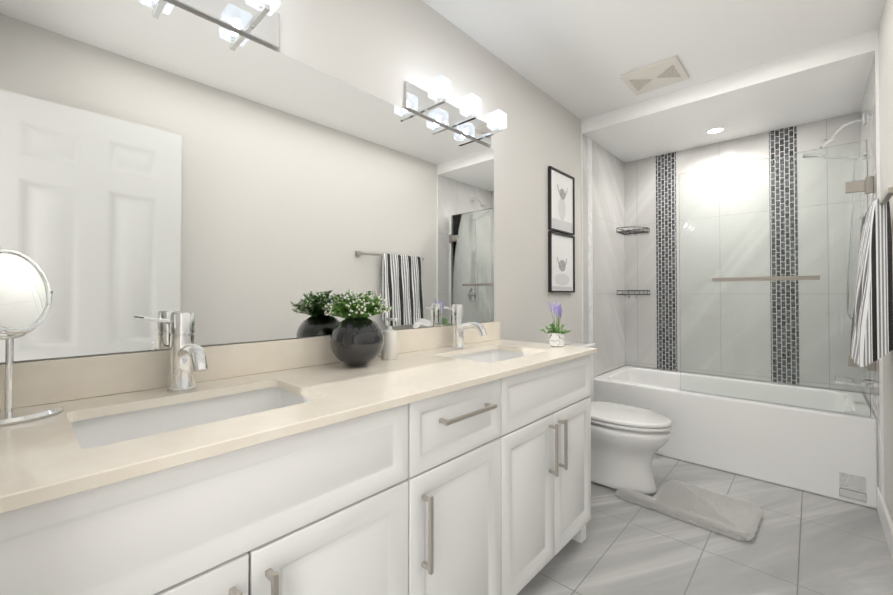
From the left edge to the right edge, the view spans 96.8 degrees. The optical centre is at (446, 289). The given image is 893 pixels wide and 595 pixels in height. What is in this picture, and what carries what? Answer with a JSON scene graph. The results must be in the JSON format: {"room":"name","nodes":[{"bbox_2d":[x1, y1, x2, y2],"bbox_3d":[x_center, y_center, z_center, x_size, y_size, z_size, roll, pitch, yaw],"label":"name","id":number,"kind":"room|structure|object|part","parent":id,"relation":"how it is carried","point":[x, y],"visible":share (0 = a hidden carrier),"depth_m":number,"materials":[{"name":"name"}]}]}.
{"room":"bathroom","nodes":[
{"label":"bathroom","id":0,"kind":"room"},
{"bbox_2d":[0,0,624,376],"bbox_3d":[0.251,-0.076,2.289,0.100,2.510,4.350,-1,-1,43],"label":"wall","id":1,"kind":"structure","parent":0,"point":[385,50],"depth_m":2.25,"materials":[{"name":"white paint"}]},
{"bbox_2d":[171,0,280,48],"bbox_3d":[-0.722,-0.869,1.053,0.158,0.116,0.625,-1,-1,43],"label":"sconce","id":2,"kind":"object","parent":1,"relation":"attached to","point":[259,21],"visible":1,"depth_m":1.22,"materials":[{"name":"silver metal"}]},
{"bbox_3d":[-0.692,-0.889,1.026,0.076,0.076,0.506,-1,-1,43],"label":"lamp shade","id":3,"kind":"part","parent":2,"relation":"part of","materials":[{"name":"white glass"}]},
{"bbox_2d":[0,0,493,362],"bbox_3d":[-0.373,-0.312,1.536,0.006,0.961,1.882,-1,-1,43],"label":"vanity mirror","id":4,"kind":"object","parent":1,"relation":"attached to","point":[162,159],"visible":0.89,"depth_m":1.17,"materials":[{"name":"silver metal"}]},
{"bbox_2d":[0,321,499,408],"bbox_3d":[-0.373,0.221,1.518,0.020,0.100,1.974,-1,-1,43],"label":"backsplash","id":5,"kind":"structure","parent":1,"relation":"attached to","point":[40,382],"depth_m":1.07,"materials":[{"name":"beige stone"}]},
{"bbox_2d":[405,75,506,145],"bbox_3d":[0.085,-0.858,1.928,0.158,0.116,0.625,-1,-1,43],"label":"sconce","id":6,"kind":"object","parent":1,"relation":"attached to","point":[438,108],"visible":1,"depth_m":1.90,"materials":[{"name":"white glass"}]},
{"bbox_3d":[0.115,-0.878,1.901,0.076,0.076,0.506,-1,-1,43],"label":"lamp shade","id":7,"kind":"part","parent":6,"relation":"part of","materials":[{"name":"white glass"}]},
{"bbox_2d":[548,231,574,292],"bbox_3d":[0.822,-0.187,2.818,0.021,0.415,0.370,-1,-1,43],"label":"picture frame","id":8,"kind":"object","parent":1,"relation":"attached to","point":[561,262],"visible":0.98,"depth_m":2.81,"materials":[{"name":"black"}]},
{"bbox_2d":[548,166,574,235],"bbox_3d":[0.822,-0.620,2.824,0.021,0.430,0.370,-1,-1,43],"label":"picture frame","id":9,"kind":"object","parent":1,"relation":"attached to","point":[561,201],"visible":0.98,"depth_m":2.81,"materials":[{"name":"black"}]},
{"bbox_2d":[581,133,582,341],"bbox_3d":[1.053,-0.014,3.075,0.012,2.405,0.006,-1,-1,43],"label":"trim","id":10,"kind":"structure","parent":1,"relation":"attached to","point":[582,229],"depth_m":3.08,"materials":[{"name":"white paint"}]},
{"bbox_2d":[583,134,625,376],"bbox_3d":[1.376,-0.252,3.430,0.010,1.921,0.950,-1,-1,43],"label":"wall tile","id":11,"kind":"structure","parent":1,"relation":"attached to","point":[608,205],"depth_m":3.42,"materials":[{"name":"white tile"}]},
{"bbox_2d":[588,137,592,342],"bbox_3d":[1.153,-0.255,3.180,0.003,1.921,0.080,-1,-1,43],"label":"trim","id":12,"kind":"structure","parent":11,"relation":"attached to","point":[590,282],"depth_m":3.18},
{"bbox_2d":[616,227,649,235],"bbox_3d":[1.700,-0.526,3.616,0.219,0.074,0.219,-1,-1,43],"label":"corner shelf","id":13,"kind":"object","parent":1,"relation":"attached to","point":[643,231],"visible":1,"depth_m":3.64,"materials":[{"name":"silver metal"}]},
{"bbox_2d":[617,290,649,297],"bbox_3d":[1.700,0.044,3.609,0.219,0.074,0.219,-1,-1,43],"label":"corner shelf","id":14,"kind":"object","parent":1,"relation":"attached to","point":[633,294],"visible":1,"depth_m":3.56,"materials":[{"name":"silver metal"}]},
{"bbox_2d":[422,0,884,119],"bbox_3d":[0.494,-1.393,1.333,1.775,0.100,5.450,-1,-1,43],"label":"ceiling","id":15,"kind":"structure","parent":0,"point":[577,58],"depth_m":2.08,"materials":[{"name":"white paint"}]},
{"bbox_2d":[620,55,688,95],"bbox_3d":[1.295,-1.321,2.470,0.310,0.015,0.310,-1,-1,43],"label":"fan","id":16,"kind":"object","parent":15,"relation":"attached to","point":[659,74],"visible":1,"depth_m":2.45,"materials":[{"name":"white plastic"}]},
{"bbox_2d":[581,29,877,162],"bbox_3d":[1.951,-1.271,2.912,1.575,0.105,0.950,-1,-1,43],"label":"soffit beam","id":17,"kind":"structure","parent":15,"relation":"attached to","point":[828,81],"depth_m":2.65,"materials":[{"name":"white paint"}]},
{"bbox_2d":[705,127,725,133],"bbox_3d":[2.054,-1.214,3.031,0.128,0.006,0.128,-1,-1,43],"label":"recessed light","id":18,"kind":"object","parent":17,"relation":"attached to","point":[716,130],"depth_m":3.03,"materials":[{"name":"white"}]},
{"bbox_2d":[517,454,892,594],"bbox_3d":[0.494,1.216,1.301,1.775,0.100,5.450,-1,-1,43],"label":"floor","id":19,"kind":"structure","parent":0,"point":[803,543],"depth_m":1.78,"materials":[{"name":"tile"}]},
{"bbox_2d":[0,349,596,594],"bbox_3d":[-0.172,0.728,1.311,0.584,0.871,1.946,-1,-1,43],"label":"bathroom vanity","id":20,"kind":"object","parent":19,"relation":"on","point":[428,461],"depth_m":0.89,"materials":[{"name":"white paint"}]},
{"bbox_3d":[-0.509,0.769,0.581,0.020,0.567,0.411,-1,-1,43],"label":"door","id":21,"kind":"part","parent":20,"relation":"part of","materials":[{"name":"white paint"}]},
{"bbox_3d":[-0.376,0.383,0.730,0.020,0.196,0.803,-1,-1,43],"label":"panel","id":22,"kind":"part","parent":20,"relation":"part of","materials":[{"name":"white paint"}]},
{"bbox_3d":[-0.370,0.624,0.694,0.036,0.200,0.011,-1,-1,43],"label":"handle","id":23,"kind":"part","parent":20,"relation":"part of","materials":[{"name":"silver metal"}]},
{"bbox_3d":[-0.326,0.625,0.741,0.036,0.200,0.011,-1,-1,43],"label":"handle","id":24,"kind":"part","parent":20,"relation":"part of","materials":[{"name":"silver metal"}]},
{"bbox_2d":[0,339,595,504],"bbox_3d":[-0.171,0.279,1.331,0.569,0.022,1.974,-1,-1,43],"label":"countertop","id":25,"kind":"structure","parent":20,"relation":"on","point":[41,455],"depth_m":0.86,"materials":[{"name":"beige stone"}]},
{"bbox_2d":[0,248,62,425],"bbox_3d":[-0.881,0.089,0.801,0.102,0.346,0.171,0,-1,23],"label":"mirror","id":26,"kind":"object","parent":25,"relation":"on","point":[26,293],"visible":1,"depth_m":0.81,"materials":[{"name":"silver metal"}]},
{"bbox_2d":[143,311,207,391],"bbox_3d":[-0.672,0.161,0.994,0.201,0.205,0.115,-1,-1,43],"label":"faucet","id":27,"kind":"object","parent":25,"relation":"on","point":[188,359],"visible":1,"depth_m":1.03,"materials":[{"name":"silver metal"}]},
{"bbox_3d":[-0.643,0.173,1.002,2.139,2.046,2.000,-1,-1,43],"label":"spout","id":28,"kind":"part","parent":27,"relation":"part of","materials":[{"name":"silver metal"}]},
{"bbox_2d":[64,381,319,448],"bbox_3d":[-0.550,0.359,0.910,0.368,0.172,0.514,-1,-1,43],"label":"sink","id":29,"kind":"object","parent":25,"relation":"in","point":[91,427],"depth_m":1.00,"materials":[{"name":"white ceramic"}]},
{"bbox_2d":[323,290,391,366],"bbox_3d":[-0.310,0.135,1.416,0.239,0.269,0.253,-1,-1,43],"label":"vase","id":30,"kind":"object","parent":25,"relation":"on","point":[357,338],"visible":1,"depth_m":1.35,"materials":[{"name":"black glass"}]},
{"bbox_2d":[381,318,397,359],"bbox_3d":[-0.220,0.191,1.550,0.076,0.160,0.062,-1,-1,43],"label":"soap dispenser","id":31,"kind":"object","parent":25,"relation":"on","point":[389,351],"visible":1,"depth_m":1.53,"materials":[{"name":"white plastic"}]},
{"bbox_2d":[444,304,486,347],"bbox_3d":[0.087,0.172,1.817,0.201,0.205,0.115,-1,-1,43],"label":"faucet","id":32,"kind":"object","parent":25,"relation":"on","point":[459,326],"visible":1,"depth_m":1.86,"materials":[{"name":"silver metal"}]},
{"bbox_3d":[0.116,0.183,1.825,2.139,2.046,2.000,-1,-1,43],"label":"spout","id":33,"kind":"part","parent":32,"relation":"part of","materials":[{"name":"silver metal"}]},
{"bbox_2d":[436,345,543,360],"bbox_3d":[0.203,0.369,1.722,0.368,0.172,0.514,-1,-1,43],"label":"sink","id":34,"kind":"object","parent":25,"relation":"in","point":[490,352],"depth_m":1.92,"materials":[{"name":"white ceramic"}]},
{"bbox_2d":[540,300,570,346],"bbox_3d":[0.526,0.164,1.935,0.150,0.223,0.137,-1,-1,43],"label":"potted plant","id":35,"kind":"object","parent":25,"relation":"on","point":[556,338],"visible":1,"depth_m":1.91,"materials":[{"name":"green"}]},
{"bbox_3d":[-0.235,0.773,0.878,0.020,0.567,0.387,-1,-1,43],"label":"door","id":36,"kind":"part","parent":20,"relation":"part of","materials":[{"name":"white paint"}]},
{"bbox_3d":[-0.050,0.638,1.041,0.036,0.200,0.011,-1,-1,43],"label":"handle","id":37,"kind":"part","parent":20,"relation":"part of","materials":[{"name":"silver metal"}]},
{"bbox_3d":[0.037,0.776,1.173,0.020,0.567,0.406,-1,-1,43],"label":"door","id":38,"kind":"part","parent":20,"relation":"part of","materials":[{"name":"white paint"}]},
{"bbox_3d":[0.037,0.389,1.178,0.020,0.196,0.406,-1,-1,43],"label":"drawer","id":39,"kind":"part","parent":20,"relation":"part of","materials":[{"name":"white paint"}]},
{"bbox_3d":[0.067,0.365,1.171,0.036,0.011,0.235,-1,-1,43],"label":"handle","id":40,"kind":"part","parent":20,"relation":"part of","materials":[{"name":"silver metal"}]},
{"bbox_3d":[0.301,0.780,1.459,0.020,0.567,0.362,-1,-1,43],"label":"door","id":41,"kind":"part","parent":20,"relation":"part of","materials":[{"name":"white paint"}]},
{"bbox_3d":[0.423,0.394,1.596,0.020,0.196,0.722,-1,-1,43],"label":"panel","id":42,"kind":"part","parent":20,"relation":"part of","materials":[{"name":"white paint"}]},
{"bbox_3d":[0.418,0.625,1.548,0.036,0.200,0.011,-1,-1,43],"label":"handle","id":43,"kind":"part","parent":20,"relation":"part of","materials":[{"name":"silver metal"}]},
{"bbox_3d":[0.472,0.625,1.607,0.036,0.200,0.011,-1,-1,43],"label":"handle","id":44,"kind":"part","parent":20,"relation":"part of","materials":[{"name":"silver metal"}]},
{"bbox_3d":[0.547,0.783,1.726,0.020,0.567,0.355,-1,-1,43],"label":"door","id":45,"kind":"part","parent":20,"relation":"part of","materials":[{"name":"white paint"}]},
{"bbox_2d":[565,341,671,494],"bbox_3d":[1.003,0.772,2.470,0.714,0.812,0.450,-1,-1,43],"label":"toilet","id":46,"kind":"object","parent":19,"relation":"on","point":[628,442],"visible":0.54,"depth_m":2.29,"materials":[{"name":"white ceramic"}]},
{"bbox_3d":[0.811,0.603,2.648,0.185,0.390,0.430,-1,-1,43],"label":"tank","id":47,"kind":"part","parent":46,"relation":"part of","materials":[{"name":"white ceramic"}]},
{"bbox_3d":[1.075,0.782,2.403,0.513,0.020,0.380,-1,-1,43],"label":"seat","id":48,"kind":"part","parent":46,"relation":"part of","materials":[{"name":"white ceramic"}]},
{"bbox_3d":[1.072,0.757,2.406,0.525,0.026,0.384,-1,-1,43],"label":"lid","id":49,"kind":"part","parent":46,"relation":"part of","materials":[{"name":"white ceramic"}]},
{"bbox_2d":[615,480,763,540],"bbox_3d":[1.310,1.162,2.168,0.613,0.026,0.394,-1,-1,43],"label":"bath mat","id":50,"kind":"object","parent":19,"relation":"on","point":[727,515],"visible":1,"depth_m":2.07,"materials":[{"name":"white fabric"}]},
{"bbox_2d":[594,366,877,508],"bbox_3d":[1.996,0.947,2.933,1.567,0.480,0.793,-1,-1,43],"label":"bathtub","id":51,"kind":"object","parent":19,"relation":"on","point":[824,452],"visible":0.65,"depth_m":2.51,"materials":[{"name":"white ceramic"}]},
{"bbox_2d":[679,140,875,416],"bbox_3d":[1.974,-0.061,2.465,0.934,1.517,0.068,-1,-1,43],"label":"glass","id":52,"kind":"object","parent":51,"relation":"on","point":[866,185],"visible":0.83,"depth_m":2.41,"materials":[{"name":"clear glass"}]},
{"bbox_3d":[1.961,-0.067,2.462,0.520,0.025,0.048,-1,-1,43],"label":"handle","id":53,"kind":"part","parent":52,"relation":"part of","materials":[{"name":"silver metal"}]},
{"bbox_2d":[625,365,863,393],"bbox_3d":[2.307,-0.064,3.283,1.575,2.510,0.100,-1,-1,43],"label":"wall","id":54,"kind":"structure","parent":0,"point":[747,379],"depth_m":3.12,"materials":[{"name":"grey tile"}]},
{"bbox_2d":[624,112,862,391],"bbox_3d":[2.270,-0.254,3.245,1.555,1.921,0.010,-1,-1,43],"label":"wall tile","id":55,"kind":"structure","parent":54,"relation":"attached to","point":[640,274],"depth_m":3.16,"materials":[{"name":"white tile"}]},
{"bbox_2d":[656,152,676,370],"bbox_3d":[1.955,-0.251,3.528,0.162,1.921,0.003,-1,-1,43],"label":"mosaic tile strip","id":56,"kind":"object","parent":55,"relation":"attached to","point":[666,267],"depth_m":3.53,"materials":[{"name":"grey tile"}]},
{"bbox_2d":[769,125,798,384],"bbox_3d":[2.541,-0.257,2.988,0.160,1.921,0.003,-1,-1,43],"label":"mosaic tile strip","id":57,"kind":"object","parent":55,"relation":"attached to","point":[783,141],"depth_m":2.99,"materials":[{"name":"grey tile"}]},
{"bbox_2d":[871,0,892,519],"bbox_3d":[1.109,-0.095,0.749,0.100,2.510,5.450,-1,-1,43],"label":"wall","id":58,"kind":"structure","parent":0,"point":[885,37],"depth_m":1.85,"materials":[{"name":"white paint"}]},
{"bbox_2d":[860,54,879,423],"bbox_3d":[2.527,-0.265,2.369,0.010,1.921,0.950,-1,-1,43],"label":"wall tile","id":59,"kind":"structure","parent":58,"relation":"attached to","point":[868,128],"depth_m":2.26,"materials":[{"name":"white tile"}]},
{"bbox_2d":[803,113,868,386],"bbox_3d":[2.474,-0.241,2.533,0.288,1.675,0.150,-1,-1,43],"label":"shower","id":60,"kind":"object","parent":59,"relation":"attached to","point":[844,380],"visible":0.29,"depth_m":2.49,"materials":[{"name":"silver metal"}]},
{"bbox_3d":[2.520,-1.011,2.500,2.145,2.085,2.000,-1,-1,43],"label":"arm","id":61,"kind":"part","parent":60,"relation":"part of"},
{"bbox_3d":[2.525,0.566,2.476,0.150,0.060,0.060,-1,-1,43],"label":"spout","id":62,"kind":"part","parent":60,"relation":"part of","materials":[{"name":"silver metal"}]},
{"bbox_2d":[850,187,892,366],"bbox_3d":[1.735,-0.027,1.600,0.135,0.654,0.774,-1,-1,43],"label":"towel","id":63,"kind":"object","parent":58,"relation":"attached to","point":[871,341],"visible":1,"depth_m":1.51,"materials":[{"name":"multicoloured fabric"}]},
{"bbox_2d":[877,420,880,492],"bbox_3d":[2.253,0.934,2.058,0.010,0.484,0.143,-1,-1,43],"label":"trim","id":64,"kind":"structure","parent":58,"relation":"attached to","point":[879,465],"depth_m":2.07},
{"bbox_2d":[875,49,884,497],"bbox_3d":[2.202,-0.027,2.016,0.012,2.405,0.006,-1,-1,43],"label":"trim","id":65,"kind":"structure","parent":58,"relation":"attached to","point":[878,196],"depth_m":2.02,"materials":[{"name":"white paint"}]},
{"bbox_2d":[877,487,892,561],"bbox_3d":[1.199,1.097,0.917,0.016,0.130,3.240,-1,-1,43],"label":"baseboard","id":66,"kind":"structure","parent":58,"relation":"attached to","point":[886,520],"depth_m":1.86,"materials":[{"name":"white paint"}]}
]}

